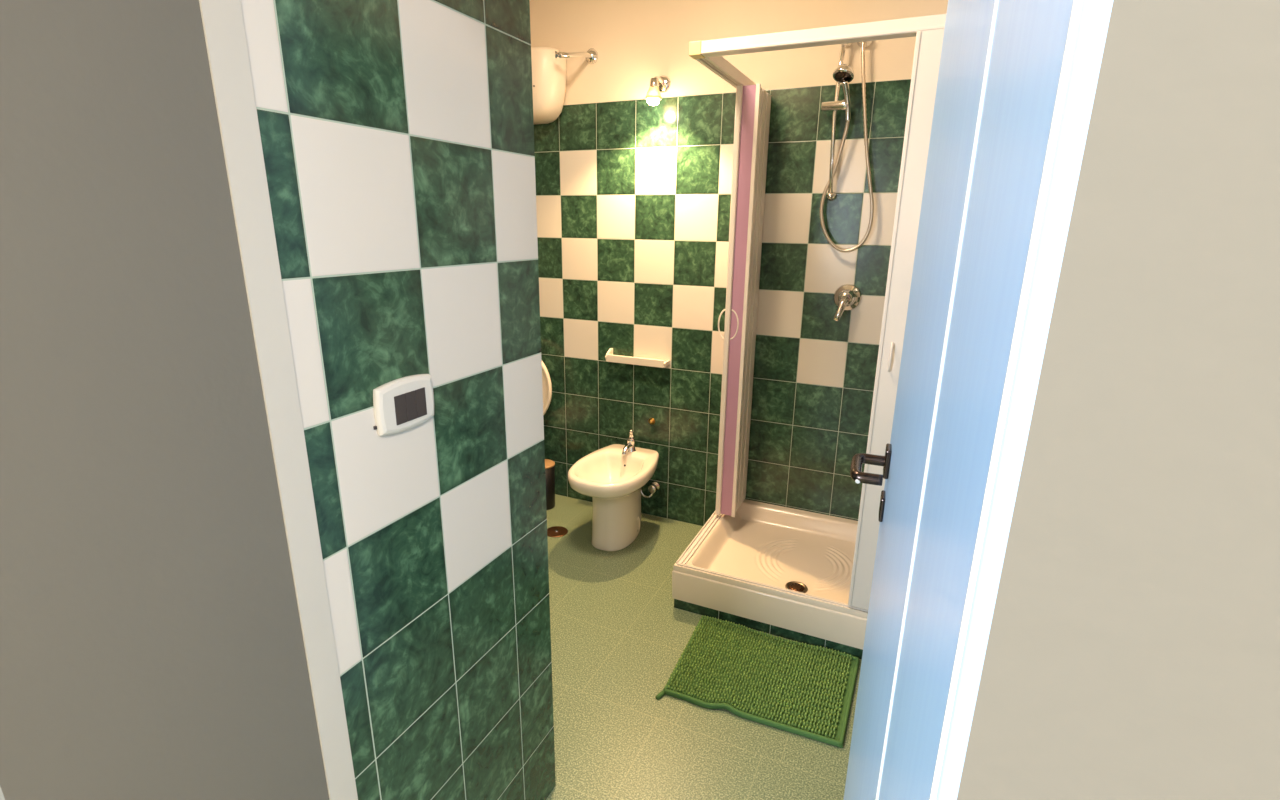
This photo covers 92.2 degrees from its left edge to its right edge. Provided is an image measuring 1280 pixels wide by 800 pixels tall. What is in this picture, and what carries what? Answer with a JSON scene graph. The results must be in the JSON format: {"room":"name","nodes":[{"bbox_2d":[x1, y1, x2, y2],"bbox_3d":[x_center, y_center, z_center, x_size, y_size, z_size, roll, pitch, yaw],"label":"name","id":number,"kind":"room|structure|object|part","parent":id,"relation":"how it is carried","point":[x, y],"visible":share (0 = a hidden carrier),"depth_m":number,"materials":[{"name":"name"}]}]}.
{"room":"hallway","nodes":[
{"label":"hallway","id":0,"kind":"room"},
{"bbox_2d":[241,0,555,799],"bbox_3d":[-1.209,-0.295,1.429,1.921,2.700,0.584,8,17,23],"label":"wall","id":1,"kind":"structure","parent":0,"point":[397,136],"depth_m":1.03,"materials":[{"name":"green tile"}]},
{"bbox_2d":[373,374,433,435],"bbox_3d":[-0.377,0.007,0.992,0.014,0.086,0.126,8,17,23],"label":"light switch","id":2,"kind":"object","parent":1,"relation":"attached to","point":[404,403],"visible":1,"depth_m":0.98,"materials":[{"name":"white plastic"}]},
{"bbox_2d":[0,0,1279,799],"bbox_3d":[-0.322,-0.030,0.544,4.500,2.700,0.360,8,17,23],"label":"wall","id":3,"kind":"structure","parent":0,"point":[152,647],"depth_m":0.55,"materials":[{"name":"grey paint"}]},
{"bbox_2d":[199,0,357,799],"bbox_3d":[-0.467,0.162,0.847,0.003,2.160,0.046,8,17,23],"label":"trim","id":4,"kind":"structure","parent":3,"relation":"attached to","point":[222,20],"depth_m":0.79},
{"bbox_2d":[843,0,994,799],"bbox_3d":[0.341,0.180,0.873,0.105,2.112,0.697,7,17,20],"label":"door","id":5,"kind":"structure","parent":3,"relation":"in","point":[967,28],"depth_m":0.70,"materials":[{"name":"blue paint"}]},
{"bbox_3d":[0.397,0.119,1.075,0.059,0.020,0.115,8,17,23],"label":"handle","id":6,"kind":"part","parent":5,"relation":"part of","materials":[{"name":"brown metal"}]},
{"bbox_3d":[0.444,0.194,1.129,0.007,0.046,0.044,7,17,20],"label":"keyhole plate","id":7,"kind":"part","parent":5,"relation":"part of","materials":[{"name":"brown metal"}]},
{"bbox_2d":[875,0,998,799],"bbox_3d":[0.228,0.257,0.545,0.009,2.160,0.008,8,17,23],"label":"trim","id":8,"kind":"structure","parent":3,"relation":"attached to","point":[996,1],"depth_m":0.46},
{"bbox_2d":[878,0,1112,799],"bbox_3d":[0.158,0.299,0.395,0.007,2.160,0.334,8,17,23],"label":"door frame","id":9,"kind":"structure","parent":3,"relation":"attached to","point":[1029,37],"depth_m":0.19,"materials":[{"name":"blue paint"}]},
{"bbox_2d":[929,0,1081,799],"bbox_3d":[0.086,0.340,0.249,0.001,2.160,0.002,8,17,23],"label":"trim","id":10,"kind":"structure","parent":3,"relation":"attached to","point":[1076,7],"depth_m":0.15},
{"bbox_2d":[547,494,861,799],"bbox_3d":[-0.382,1.331,0.836,4.500,0.080,5.170,8,17,23],"label":"floor","id":11,"kind":"structure","parent":0,"point":[618,635],"depth_m":1.95,"materials":[{"name":"tile"}]},
{"bbox_2d":[542,361,551,414],"bbox_3d":[-0.732,0.183,3.117,0.400,0.860,0.510,8,17,23],"label":"toilet","id":12,"kind":"object","parent":11,"relation":"on","point":[546,381],"visible":0.06,"depth_m":3.18,"materials":[{"name":"white ceramic"}]},
{"bbox_2d":[545,459,554,509],"bbox_3d":[-0.511,0.452,3.291,0.120,0.252,0.120,8,17,23],"label":"waste bin","id":13,"kind":"object","parent":11,"relation":"on","point":[549,464],"visible":0.47,"depth_m":3.26,"materials":[{"name":"black plastic"}]},
{"bbox_3d":[-0.510,0.337,3.258,0.120,0.014,0.120,8,17,23],"label":"lid","id":14,"kind":"part","parent":13,"relation":"part of","materials":[{"name":"beige plastic"}]},
{"bbox_2d":[547,526,567,536],"bbox_3d":[-0.413,0.649,3.049,0.112,0.009,0.112,8,17,23],"label":"floor drain","id":15,"kind":"object","parent":11,"relation":"on","point":[555,531],"visible":0.94,"depth_m":3.04,"materials":[{"name":"orange metal"}]},
{"bbox_2d":[568,444,658,550],"bbox_3d":[-0.123,0.487,2.912,0.356,0.402,0.503,8,17,23],"label":"bidet","id":16,"kind":"object","parent":11,"relation":"on","point":[614,481],"visible":0.98,"depth_m":2.88,"materials":[{"name":"white ceramic"}]},
{"bbox_2d":[622,430,635,455],"bbox_3d":[-0.052,0.197,2.971,0.048,0.129,0.116,5,17,16],"label":"tap","id":17,"kind":"object","parent":16,"relation":"on","point":[630,446],"visible":1,"depth_m":2.98,"materials":[{"name":"silver metal"}]},
{"bbox_3d":[-0.063,0.237,2.972,0.028,0.047,0.090,8,17,23],"label":"spout","id":18,"kind":"part","parent":17,"relation":"part of","materials":[{"name":"silver metal"}]},
{"bbox_3d":[-0.045,0.164,2.970,0.029,0.064,0.077,3,16,7],"label":"lever","id":19,"kind":"part","parent":17,"relation":"part of","materials":[{"name":"silver metal"}]},
{"bbox_2d":[655,615,859,747],"bbox_3d":[0.411,0.929,2.074,0.590,0.030,0.475,8,17,23],"label":"bath mat","id":20,"kind":"object","parent":11,"relation":"on","point":[806,690],"visible":1,"depth_m":2.05,"materials":[{"name":"green fabric"}]},
{"bbox_2d":[529,0,947,525],"bbox_3d":[-0.073,-0.731,2.992,2.840,2.700,0.120,8,17,23],"label":"wall","id":21,"kind":"structure","parent":0,"point":[633,196],"depth_m":2.76,"materials":[{"name":"green tile"}]},
{"bbox_2d":[531,47,566,123],"bbox_3d":[-0.542,-1.440,2.841,0.430,0.287,0.192,8,17,23],"label":"water tank","id":22,"kind":"object","parent":21,"relation":"attached to","point":[548,72],"visible":0.5,"depth_m":2.73,"materials":[{"name":"beige plastic"}]},
{"bbox_2d":[554,48,597,63],"bbox_3d":[-0.286,-1.514,2.689,0.061,0.078,0.236,14,21,38],"label":"pipe","id":23,"kind":"object","parent":21,"relation":"attached to","point":[591,56],"visible":1,"depth_m":2.70,"materials":[{"name":"silver metal"}]},
{"bbox_3d":[-0.278,-1.502,2.683,0.032,0.051,0.193,13,20,37],"label":"arm","id":24,"kind":"part","parent":23,"relation":"part of","materials":[{"name":"silver metal"}]},
{"bbox_2d":[605,348,669,367],"bbox_3d":[-0.014,-0.206,3.003,0.320,0.057,0.070,8,17,23],"label":"soap shelf","id":25,"kind":"object","parent":21,"relation":"attached to","point":[609,357],"visible":1,"depth_m":2.97,"materials":[{"name":"white ceramic"}]},
{"bbox_2d":[641,482,659,497],"bbox_3d":[0.043,0.464,3.175,0.105,0.083,0.053,8,17,23],"label":"valve","id":26,"kind":"object","parent":21,"relation":"attached to","point":[654,486],"visible":0.86,"depth_m":3.17,"materials":[{"name":"silver metal"}]},
{"bbox_3d":[0.069,0.451,3.159,0.048,0.048,0.053,8,17,23],"label":"knob","id":27,"kind":"part","parent":26,"relation":"part of","materials":[{"name":"silver metal"}]},
{"bbox_2d":[648,418,654,424],"bbox_3d":[0.056,0.108,3.087,0.036,0.036,0.021,8,17,23],"label":"cap","id":28,"kind":"object","parent":21,"relation":"attached to","point":[651,421],"visible":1,"depth_m":3.09,"materials":[{"name":"gold metal"}]},
{"bbox_2d":[645,76,670,105],"bbox_3d":[0.072,-1.317,2.616,0.070,0.135,0.140,8,17,23],"label":"wall spotlight","id":29,"kind":"object","parent":21,"relation":"attached to","point":[661,84],"visible":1,"depth_m":2.58,"materials":[{"name":"silver metal"}]},
{"bbox_3d":[0.057,-1.292,2.590,0.070,0.050,0.070,8,17,23],"label":"lamp shade","id":30,"kind":"part","parent":29,"relation":"part of","materials":[{"name":"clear glass"}]},
{"bbox_3d":[0.056,-1.271,2.596,0.054,0.056,0.054,8,17,23],"label":"bulb","id":31,"kind":"part","parent":29,"relation":"part of","materials":[{"name":"white glass"}]},
{"bbox_3d":[0.079,-1.352,2.612,0.021,0.032,0.101,8,17,23],"label":"arm","id":32,"kind":"part","parent":29,"relation":"part of","materials":[{"name":"silver metal"}]},
{"bbox_2d":[674,599,862,659],"bbox_3d":[0.655,0.773,2.598,0.821,0.044,0.702,8,17,23],"label":"trim","id":33,"kind":"structure","parent":21,"relation":"attached to","point":[682,605],"depth_m":2.30,"materials":[{"name":"green tile"}]},
{"bbox_2d":[672,499,867,649],"bbox_3d":[0.653,0.680,2.570,0.835,0.150,0.717,8,17,23],"label":"shower tray","id":34,"kind":"object","parent":33,"relation":"on","point":[807,552],"visible":0.73,"depth_m":2.48,"materials":[{"name":"ceramic"}]},
{"bbox_2d":[676,14,945,611],"bbox_3d":[0.654,-0.264,2.288,0.834,1.819,0.733,8,17,23],"label":"shower enclosure","id":35,"kind":"object","parent":34,"relation":"on","point":[753,103],"visible":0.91,"depth_m":2.06,"materials":[{"name":"plastic"}]},
{"bbox_3d":[0.341,-0.315,2.559,0.036,0.131,0.007,8,17,23],"label":"handle","id":36,"kind":"part","parent":35,"relation":"part of","materials":[{"name":"white plastic"}]},
{"bbox_3d":[0.329,-1.175,2.225,0.042,0.036,0.664,8,17,23],"label":"rail","id":37,"kind":"part","parent":35,"relation":"part of","materials":[{"name":"white metal"}]},
{"bbox_3d":[0.365,-0.331,2.549,0.022,1.763,0.034,8,17,23],"label":"closing post","id":38,"kind":"part","parent":35,"relation":"part of","materials":[{"name":"white metal"}]},
{"bbox_3d":[0.389,-0.310,2.544,0.040,0.131,0.007,8,17,23],"label":"handle","id":39,"kind":"part","parent":35,"relation":"part of","materials":[{"name":"white plastic"}]},
{"bbox_3d":[0.554,-1.037,1.752,0.785,0.036,0.046,8,17,23],"label":"rail","id":40,"kind":"part","parent":35,"relation":"part of","materials":[{"name":"white metal"}]},
{"bbox_3d":[0.745,-0.141,1.910,0.011,1.769,0.044,8,17,23],"label":"closing post","id":41,"kind":"part","parent":35,"relation":"part of","materials":[{"name":"white metal"}]},
{"bbox_3d":[0.761,-0.128,1.871,0.008,0.092,0.024,8,17,23],"label":"handle","id":42,"kind":"part","parent":35,"relation":"part of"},
{"bbox_2d":[820,41,873,252],"bbox_3d":[0.802,-0.978,2.363,0.233,0.804,0.135,8,17,23],"label":"shower rail","id":43,"kind":"object","parent":21,"relation":"attached to","point":[843,74],"visible":0.95,"depth_m":2.35,"materials":[{"name":"silver metal"}]},
{"bbox_3d":[0.755,-1.083,2.375,0.029,0.564,0.017,8,17,23],"label":"rail","id":44,"kind":"part","parent":43,"relation":"part of","materials":[{"name":"silver metal"}]},
{"bbox_3d":[0.753,-1.199,2.285,0.064,0.030,0.058,8,17,23],"label":"spray plate","id":45,"kind":"part","parent":43,"relation":"part of","materials":[{"name":"brown metal"}]},
{"bbox_2d":[833,284,861,321],"bbox_3d":[0.844,-0.398,2.526,0.112,0.148,0.100,8,17,23],"label":"shower mixer","id":46,"kind":"object","parent":21,"relation":"attached to","point":[847,297],"visible":1,"depth_m":2.53,"materials":[{"name":"silver metal"}]},
{"bbox_3d":[0.828,-0.376,2.520,0.076,0.108,0.040,-14,22,-42],"label":"lever","id":47,"kind":"part","parent":46,"relation":"part of","materials":[{"name":"silver metal"}]}
]}

